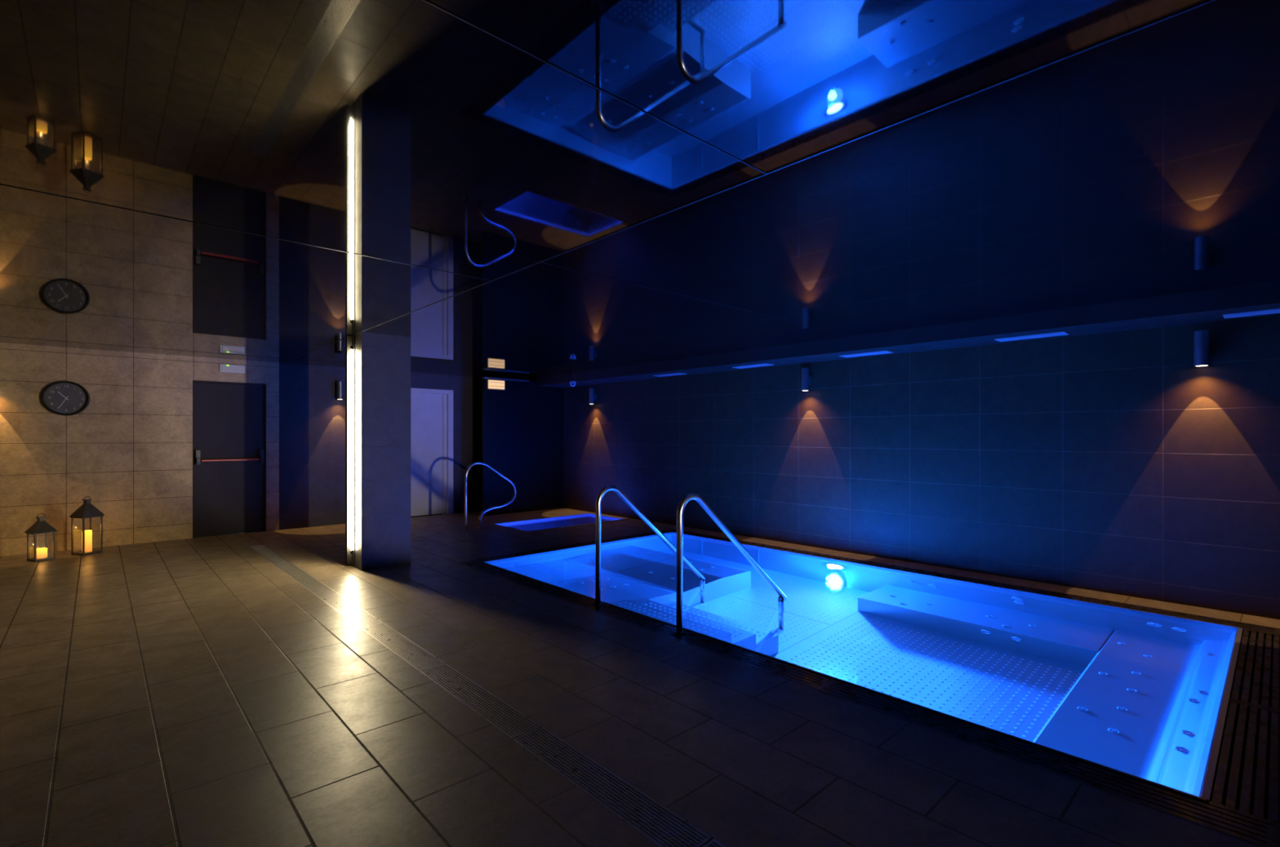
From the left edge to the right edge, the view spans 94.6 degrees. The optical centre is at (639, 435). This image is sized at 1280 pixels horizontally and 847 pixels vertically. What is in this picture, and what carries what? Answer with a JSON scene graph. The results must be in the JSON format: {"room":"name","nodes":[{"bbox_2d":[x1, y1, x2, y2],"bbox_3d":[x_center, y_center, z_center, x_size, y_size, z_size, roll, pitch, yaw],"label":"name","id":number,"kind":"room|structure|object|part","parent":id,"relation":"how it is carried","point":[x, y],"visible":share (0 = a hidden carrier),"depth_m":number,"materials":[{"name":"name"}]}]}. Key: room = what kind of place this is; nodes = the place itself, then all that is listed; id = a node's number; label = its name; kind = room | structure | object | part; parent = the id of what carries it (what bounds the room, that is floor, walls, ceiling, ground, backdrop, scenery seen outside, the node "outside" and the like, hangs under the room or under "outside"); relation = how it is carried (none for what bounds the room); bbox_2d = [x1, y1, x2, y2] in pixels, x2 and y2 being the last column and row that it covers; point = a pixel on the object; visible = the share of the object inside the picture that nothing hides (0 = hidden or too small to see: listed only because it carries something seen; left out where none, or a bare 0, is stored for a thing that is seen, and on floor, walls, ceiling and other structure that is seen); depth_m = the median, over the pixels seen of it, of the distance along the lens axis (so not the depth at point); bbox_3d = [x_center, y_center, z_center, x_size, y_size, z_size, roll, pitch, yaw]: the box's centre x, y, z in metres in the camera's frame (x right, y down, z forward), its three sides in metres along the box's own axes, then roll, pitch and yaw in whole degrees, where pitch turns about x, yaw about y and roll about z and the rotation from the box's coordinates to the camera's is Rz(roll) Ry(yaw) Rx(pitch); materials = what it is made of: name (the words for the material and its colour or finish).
{"room":"spa","nodes":[
{"label":"spa","id":0,"kind":"room"},
{"bbox_2d":[0,342,536,556],"bbox_3d":[-5.454,0.165,8.504,9.500,2.430,0.200,0,0,-43],"label":"wall","id":1,"kind":"structure","parent":0,"point":[130,451],"depth_m":7.57,"materials":[{"name":"tile"}]},
{"bbox_2d":[41,381,89,415],"bbox_3d":[-6.853,-0.438,7.048,0.414,0.414,0.047,0,0,-43],"label":"wall clock","id":2,"kind":"object","parent":1,"relation":"attached to","point":[60,397],"visible":1,"depth_m":7.05,"materials":[{"name":"black plastic"}]},
{"bbox_2d":[192,380,266,537],"bbox_3d":[-5.690,0.323,8.195,0.843,2.115,0.215,0,0,-43],"label":"door","id":3,"kind":"structure","parent":1,"relation":"in","point":[229,418],"depth_m":8.19,"materials":[{"name":"grey paint"}]},
{"bbox_2d":[219,364,244,373],"bbox_3d":[-5.641,-0.920,8.168,0.290,0.110,0.042,0,0,-43],"label":"emergency light","id":4,"kind":"object","parent":1,"relation":"attached to","point":[223,367],"visible":1,"depth_m":8.15,"materials":[{"name":"white plastic"}]},
{"bbox_2d":[222,365,244,372],"bbox_3d":[-5.624,-0.913,8.165,0.260,0.073,0.016,0,0,-43],"label":"diffuser","id":5,"kind":"object","parent":4,"relation":"attached to","point":[224,368],"depth_m":8.16,"materials":[{"name":"white plastic"}]},
{"bbox_2d":[336,381,343,399],"bbox_3d":[-4.607,-0.681,9.046,0.090,0.277,0.150,0,0,-43],"label":"wall lamp","id":6,"kind":"object","parent":1,"relation":"attached to","point":[340,389],"visible":1,"depth_m":8.99,"materials":[{"name":"grey metal"}]},
{"bbox_2d":[410,387,453,516],"bbox_3d":[-3.681,0.297,10.062,0.980,2.165,0.150,0,0,-43],"label":"interior door","id":7,"kind":"structure","parent":1,"relation":"in","point":[431,410],"depth_m":10.14,"materials":[{"name":"white paint"}]},
{"bbox_2d":[486,379,504,390],"bbox_3d":[-2.479,-0.868,10.175,0.330,0.175,0.054,0,0,-43],"label":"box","id":8,"kind":"object","parent":1,"relation":"attached to","point":[493,384],"visible":1,"depth_m":10.14,"materials":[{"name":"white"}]},
{"bbox_2d":[0,0,1279,381],"bbox_3d":[-1.643,-1.100,4.367,9.500,0.100,11.050,0,0,-43],"label":"ceiling","id":9,"kind":"structure","parent":0,"point":[1144,162],"depth_m":2.34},
{"bbox_2d":[0,184,491,280],"bbox_3d":[-2.834,-1.054,2.324,4.980,0.012,0.004,0,0,-43],"label":"trim","id":10,"kind":"structure","parent":9,"relation":"attached to","point":[0,184],"depth_m":2.97,"materials":[{"name":"grey metal"}]},
{"bbox_2d":[569,370,576,386],"bbox_3d":[-1.092,-0.918,9.599,0.110,0.263,0.110,0,0,-43],"label":"dome camera","id":11,"kind":"object","parent":9,"relation":"attached to","point":[572,383],"visible":1,"depth_m":9.57,"materials":[{"name":"white plastic"}]},
{"bbox_2d":[422,0,766,173],"bbox_3d":[-1.323,-1.054,0.683,4.980,0.012,0.004,0,0,-43],"label":"trim","id":12,"kind":"structure","parent":9,"relation":"attached to","point":[425,1],"depth_m":1.72,"materials":[{"name":"grey metal"}]},
{"bbox_2d":[540,262,856,336],"bbox_3d":[0.838,-1.054,4.905,3.920,0.012,0.004,0,0,-43],"label":"trim","id":13,"kind":"structure","parent":9,"relation":"attached to","point":[540,262],"depth_m":4.39,"materials":[{"name":"grey metal"}]},
{"bbox_2d":[281,0,1216,363],"bbox_3d":[-1.474,-1.054,4.523,0.008,0.012,11.050,0,0,-43],"label":"trim","id":14,"kind":"structure","parent":9,"relation":"attached to","point":[1209,1],"depth_m":1.98,"materials":[{"name":"grey metal"}]},
{"bbox_2d":[0,507,1279,846],"bbox_3d":[-1.643,1.430,4.367,9.500,0.100,11.050,0,0,-43],"label":"floor","id":15,"kind":"structure","parent":0,"point":[187,692],"depth_m":2.78,"materials":[{"name":"tile"}]},
{"bbox_2d":[24,513,57,562],"bbox_3d":[-6.615,1.123,6.517,0.202,0.513,0.202,0,0,23],"label":"lantern","id":16,"kind":"object","parent":15,"relation":"on","point":[41,526],"visible":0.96,"depth_m":6.48,"materials":[{"name":"metal"}]},
{"bbox_3d":[-6.716,1.219,6.477,0.014,0.278,0.014,0,0,23],"label":"post","id":17,"kind":"part","parent":16,"relation":"part of","materials":[{"name":"metal"}]},
{"bbox_3d":[-6.575,1.219,6.416,0.014,0.278,0.014,0,0,23],"label":"post","id":18,"kind":"part","parent":16,"relation":"part of","materials":[{"name":"metal"}]},
{"bbox_3d":[-6.615,1.074,6.517,0.182,0.012,0.182,0,0,23],"label":"head frame","id":19,"kind":"part","parent":16,"relation":"part of","materials":[{"name":"metal"}]},
{"bbox_2d":[36,547,47,559],"bbox_3d":[-6.615,1.299,6.517,0.100,0.117,0.100,0,0,-43],"label":"candle","id":20,"kind":"object","parent":16,"relation":"on","point":[42,553],"visible":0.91,"depth_m":6.49,"materials":[{"name":"yellow wax"}]},
{"bbox_3d":[-6.655,1.219,6.618,0.014,0.278,0.014,0,0,23],"label":"post","id":21,"kind":"part","parent":16,"relation":"part of","materials":[{"name":"metal"}]},
{"bbox_3d":[-6.514,1.219,6.557,0.014,0.278,0.014,0,0,23],"label":"post","id":22,"kind":"part","parent":16,"relation":"part of","materials":[{"name":"metal"}]},
{"bbox_2d":[68,496,104,555],"bbox_3d":[-6.431,1.046,6.863,0.227,0.667,0.227,0,0,15],"label":"lantern","id":23,"kind":"object","parent":15,"relation":"on","point":[86,510],"visible":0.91,"depth_m":6.81,"materials":[{"name":"metal"}]},
{"bbox_3d":[-6.541,1.157,6.801,0.014,0.403,0.014,0,0,15],"label":"post","id":24,"kind":"part","parent":23,"relation":"part of","materials":[{"name":"metal"}]},
{"bbox_3d":[-6.368,1.157,6.753,0.014,0.403,0.014,0,0,15],"label":"post","id":25,"kind":"part","parent":23,"relation":"part of","materials":[{"name":"metal"}]},
{"bbox_2d":[81,529,92,552],"bbox_3d":[-6.431,1.229,6.863,0.086,0.257,0.086,0,0,-43],"label":"candle","id":26,"kind":"object","parent":23,"relation":"on","point":[88,534],"visible":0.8,"depth_m":6.84,"materials":[{"name":"yellow wax"}]},
{"bbox_3d":[-6.431,0.949,6.863,0.207,0.012,0.207,0,0,15],"label":"head frame","id":27,"kind":"part","parent":23,"relation":"part of","materials":[{"name":"metal"}]},
{"bbox_3d":[-6.493,1.157,6.973,0.014,0.403,0.014,0,0,15],"label":"post","id":28,"kind":"part","parent":23,"relation":"part of","materials":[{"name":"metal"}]},
{"bbox_3d":[-6.321,1.157,6.926,0.014,0.403,0.014,0,0,15],"label":"post","id":29,"kind":"part","parent":23,"relation":"part of","materials":[{"name":"metal"}]},
{"bbox_2d":[248,544,283,559],"bbox_3d":[-4.435,1.389,6.984,0.168,0.021,1.044,0,0,-43],"label":"drain cover","id":30,"kind":"object","parent":15,"relation":"on","point":[266,553],"visible":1,"depth_m":6.96,"materials":[{"name":"metal"}]},
{"bbox_2d":[266,557,307,576],"bbox_3d":[-3.724,1.389,6.212,0.168,0.021,1.044,0,0,-43],"label":"drain cover","id":31,"kind":"object","parent":15,"relation":"on","point":[282,564],"visible":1,"depth_m":6.19,"materials":[{"name":"metal"}]},
{"bbox_2d":[289,573,339,598],"bbox_3d":[-3.012,1.389,5.440,0.168,0.021,1.044,0,0,-43],"label":"drain cover","id":32,"kind":"object","parent":15,"relation":"on","point":[313,585],"visible":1,"depth_m":5.39,"materials":[{"name":"metal"}]},
{"bbox_2d":[320,594,382,627],"bbox_3d":[-2.301,1.389,4.668,0.168,0.021,1.044,0,0,-43],"label":"drain cover","id":33,"kind":"object","parent":15,"relation":"on","point":[348,609],"visible":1,"depth_m":4.62,"materials":[{"name":"metal"}]},
{"bbox_2d":[345,332,410,571],"bbox_3d":[-2.821,0.165,6.354,0.500,2.430,0.530,0,0,-43],"label":"column","id":34,"kind":"object","parent":15,"relation":"on","point":[382,361],"visible":1,"depth_m":6.13,"materials":[{"name":"tile"}]},
{"bbox_2d":[346,335,355,565],"bbox_3d":[-3.022,0.160,6.170,0.045,2.400,0.111,0,0,-43],"label":"tube light","id":35,"kind":"object","parent":34,"relation":"attached to","point":[350,340],"visible":1,"depth_m":6.15,"materials":[{"name":"white plastic"}]},
{"bbox_2d":[360,622,445,671],"bbox_3d":[-1.589,1.389,3.895,0.168,0.021,1.044,0,0,-43],"label":"drain cover","id":36,"kind":"object","parent":15,"relation":"on","point":[417,657],"visible":1,"depth_m":3.84,"materials":[{"name":"metal"}]},
{"bbox_2d":[418,663,542,739],"bbox_3d":[-0.878,1.389,3.123,0.168,0.021,1.044,0,0,-43],"label":"drain cover","id":37,"kind":"object","parent":15,"relation":"on","point":[507,719],"visible":0.99,"depth_m":3.06,"materials":[{"name":"metal"}]},
{"bbox_2d":[462,462,516,529],"bbox_3d":[-2.260,0.887,8.931,0.886,0.986,0.084,0,0,-43],"label":"curved handrail","id":38,"kind":"object","parent":15,"relation":"on","point":[471,465],"visible":1,"depth_m":8.81,"materials":[{"name":"metal"}]},
{"bbox_2d":[458,560,563,594],"bbox_3d":[-1.328,1.397,5.827,0.182,0.031,1.726,0,0,-43],"label":"drain cover","id":39,"kind":"object","parent":15,"relation":"in","point":[538,586],"visible":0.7,"depth_m":5.73,"materials":[{"name":"black plastic"}]},
{"bbox_2d":[474,542,590,563],"bbox_3d":[-1.220,1.397,6.979,1.534,0.031,0.182,0,0,-43],"label":"drain cover","id":40,"kind":"object","parent":15,"relation":"in","point":[480,561],"visible":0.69,"depth_m":6.92,"materials":[{"name":"black plastic"}]},
{"bbox_2d":[488,512,628,533],"bbox_3d":[-1.255,1.834,9.347,1.930,0.932,1.060,0,0,-43],"label":"plunge pool","id":41,"kind":"object","parent":15,"relation":"in","point":[616,519],"visible":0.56,"depth_m":9.38,"materials":[{"name":"blue liquid"}]},
{"bbox_2d":[501,515,614,531],"bbox_3d":[-1.255,1.400,9.347,1.820,0.001,0.950,0,0,-43],"label":"water","id":42,"kind":"object","parent":41,"relation":"in","point":[566,522],"visible":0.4,"depth_m":9.34,"materials":[{"name":"blue liquid"}]},
{"bbox_2d":[511,727,712,846],"bbox_3d":[-0.167,1.389,2.351,0.168,0.021,1.044,0,0,-43],"label":"drain cover","id":43,"kind":"object","parent":15,"relation":"on","point":[660,825],"visible":0.99,"depth_m":2.27,"materials":[{"name":"metal"}]},
{"bbox_2d":[585,530,668,544],"bbox_3d":[-0.133,1.397,7.980,1.414,0.031,0.182,0,0,-43],"label":"drain cover","id":44,"kind":"object","parent":15,"relation":"in","point":[661,531],"visible":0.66,"depth_m":7.97,"materials":[{"name":"black plastic"}]},
{"bbox_2d":[548,590,831,688],"bbox_3d":[0.139,1.397,4.234,0.182,0.031,2.596,0,0,-43],"label":"drain cover","id":45,"kind":"object","parent":15,"relation":"in","point":[795,674],"visible":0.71,"depth_m":3.90,"materials":[{"name":"black plastic"}]},
{"bbox_2d":[702,838,726,846],"bbox_3d":[0.545,1.389,1.579,0.168,0.021,1.044,0,0,-43],"label":"drain cover","id":46,"kind":"object","parent":15,"relation":"on","point":[713,843],"visible":1,"depth_m":1.99,"materials":[{"name":"metal"}]},
{"bbox_2d":[663,529,799,552],"bbox_3d":[1.123,1.397,7.798,0.182,0.031,2.146,0,0,-43],"label":"drain cover","id":47,"kind":"object","parent":15,"relation":"in","point":[668,531],"visible":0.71,"depth_m":7.61,"materials":[{"name":"black plastic"}]},
{"bbox_2d":[481,532,1242,804],"bbox_3d":[1.290,1.888,5.301,2.944,1.024,5.686,0,0,-43],"label":"swimming pool","id":48,"kind":"object","parent":15,"relation":"in","point":[1209,784],"visible":0.05,"depth_m":3.59,"materials":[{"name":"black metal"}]},
{"bbox_2d":[592,485,705,606],"bbox_3d":[0.122,1.288,5.225,1.350,1.743,0.090,0,0,-43],"label":"pool handrail","id":49,"kind":"object","parent":48,"relation":"attached to","point":[598,501],"visible":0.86,"depth_m":4.83,"materials":[{"name":"metal"}]},
{"bbox_2d":[672,493,786,634],"bbox_3d":[0.739,1.288,4.555,1.350,1.743,0.090,0,0,-43],"label":"pool handrail","id":50,"kind":"object","parent":48,"relation":"attached to","point":[698,499],"visible":0.85,"depth_m":4.15,"materials":[{"name":"metal"}]},
{"bbox_2d":[488,533,1237,797],"bbox_3d":[1.290,1.400,5.301,2.920,0.001,5.650,0,0,-43],"label":"pool water","id":51,"kind":"object","parent":48,"relation":"in","point":[1136,695],"visible":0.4,"depth_m":3.99,"materials":[{"name":"blue liquid"}]},
{"bbox_2d":[792,550,984,583],"bbox_3d":[2.529,1.397,6.272,0.182,0.031,1.996,0,0,-43],"label":"drain cover","id":52,"kind":"object","parent":15,"relation":"in","point":[943,575],"visible":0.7,"depth_m":6.15,"materials":[{"name":"black plastic"}]},
{"bbox_2d":[815,679,1279,846],"bbox_3d":[1.603,1.397,2.645,0.182,0.031,1.716,0,0,-43],"label":"pool edge","id":53,"kind":"object","parent":15,"relation":"in","point":[1251,830],"visible":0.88,"depth_m":2.43,"materials":[{"name":"black tile"}]},
{"bbox_2d":[980,581,1279,635],"bbox_3d":[3.850,1.397,4.838,0.182,0.031,1.896,0,0,-43],"label":"drain cover","id":54,"kind":"object","parent":15,"relation":"in","point":[1260,628],"visible":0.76,"depth_m":4.68,"materials":[{"name":"black plastic"}]},
{"bbox_2d":[1208,699,1279,827],"bbox_3d":[2.664,1.397,2.578,1.284,0.031,0.182,0,0,-43],"label":"drain cover","id":55,"kind":"object","parent":15,"relation":"in","point":[1220,780],"visible":0.82,"depth_m":2.47,"materials":[{"name":"black plastic"}]},
{"bbox_2d":[1222,635,1279,823],"bbox_3d":[1.290,1.485,5.301,3.320,0.030,6.050,0,0,-43],"label":"trim","id":56,"kind":"structure","parent":15,"relation":"attached to","point":[1268,757],"depth_m":2.81,"materials":[{"name":"black wood"}]},
{"bbox_2d":[1229,628,1279,711],"bbox_3d":[3.751,1.397,3.579,1.664,0.031,0.182,0,0,-43],"label":"drain cover","id":57,"kind":"object","parent":15,"relation":"in","point":[1248,673],"visible":0.81,"depth_m":3.45,"materials":[{"name":"black plastic"}]},
{"bbox_2d":[563,315,1279,619],"bbox_3d":[1.906,0.165,7.636,0.150,2.430,11.050,0,0,-43],"label":"wall","id":58,"kind":"structure","parent":0,"point":[1114,463],"depth_m":5.80,"materials":[{"name":"tile"}]},
{"bbox_2d":[482,377,529,382],"bbox_3d":[-2.352,-0.975,10.383,0.890,0.030,0.080,0,0,-43],"label":"trim","id":59,"kind":"structure","parent":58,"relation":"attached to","point":[488,378],"depth_m":10.33,"materials":[{"name":"grey metal"}]},
{"bbox_2d":[482,378,563,515],"bbox_3d":[-2.076,0.210,10.637,1.640,2.340,0.060,0,0,-43],"label":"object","id":60,"kind":"structure","parent":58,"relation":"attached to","point":[522,423],"depth_m":10.59,"materials":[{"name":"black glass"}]},
{"bbox_2d":[588,388,596,404],"bbox_3d":[-0.830,-0.681,10.384,0.150,0.277,0.090,0,0,-43],"label":"wall lamp","id":61,"kind":"object","parent":58,"relation":"attached to","point":[592,396],"visible":1,"depth_m":10.33,"materials":[{"name":"grey metal"}]},
{"bbox_2d":[653,373,686,377],"bbox_3d":[0.436,-0.891,8.736,0.170,0.008,0.540,0,0,-43],"label":"air vent","id":62,"kind":"object","parent":58,"relation":"attached to","point":[673,374],"visible":1,"depth_m":8.73,"materials":[{"name":"white plastic"}]},
{"bbox_2d":[732,363,773,368],"bbox_3d":[1.460,-0.891,7.626,0.170,0.008,0.540,0,0,-43],"label":"air vent","id":63,"kind":"object","parent":58,"relation":"attached to","point":[765,364],"visible":1,"depth_m":7.59,"materials":[{"name":"white plastic"}]},
{"bbox_2d":[801,368,812,391],"bbox_3d":[2.050,-0.681,7.258,0.150,0.277,0.090,0,0,-43],"label":"wall lamp","id":64,"kind":"object","parent":58,"relation":"attached to","point":[806,380],"visible":1,"depth_m":7.20,"materials":[{"name":"grey metal"}]},
{"bbox_2d":[839,351,893,357],"bbox_3d":[2.489,-0.891,6.508,0.170,0.008,0.540,0,0,-43],"label":"air vent","id":65,"kind":"object","parent":58,"relation":"attached to","point":[880,352],"visible":1,"depth_m":6.49,"materials":[{"name":"white plastic"}]},
{"bbox_2d":[536,280,1279,387],"bbox_3d":[1.850,-0.973,7.143,0.600,0.155,10.400,0,0,-43],"label":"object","id":66,"kind":"structure","parent":58,"relation":"attached to","point":[1204,306],"depth_m":5.36,"materials":[{"name":"paint"}]},
{"bbox_2d":[994,331,1069,342],"bbox_3d":[3.550,-0.891,5.357,0.170,0.008,0.540,0,0,-43],"label":"air vent","id":67,"kind":"object","parent":58,"relation":"attached to","point":[1064,333],"visible":1,"depth_m":5.33,"materials":[{"name":"white plastic"}]},
{"bbox_2d":[1194,329,1209,366],"bbox_3d":[4.441,-0.681,4.662,0.150,0.277,0.090,0,0,-43],"label":"wall lamp","id":68,"kind":"object","parent":58,"relation":"attached to","point":[1202,338],"visible":1,"depth_m":4.61,"materials":[{"name":"grey metal"}]},
{"bbox_2d":[1222,308,1279,319],"bbox_3d":[4.576,-0.891,4.242,0.170,0.008,0.540,0,0,-43],"label":"air vent","id":69,"kind":"object","parent":58,"relation":"attached to","point":[1277,310],"visible":1,"depth_m":4.33,"materials":[{"name":"white plastic"}]}
]}

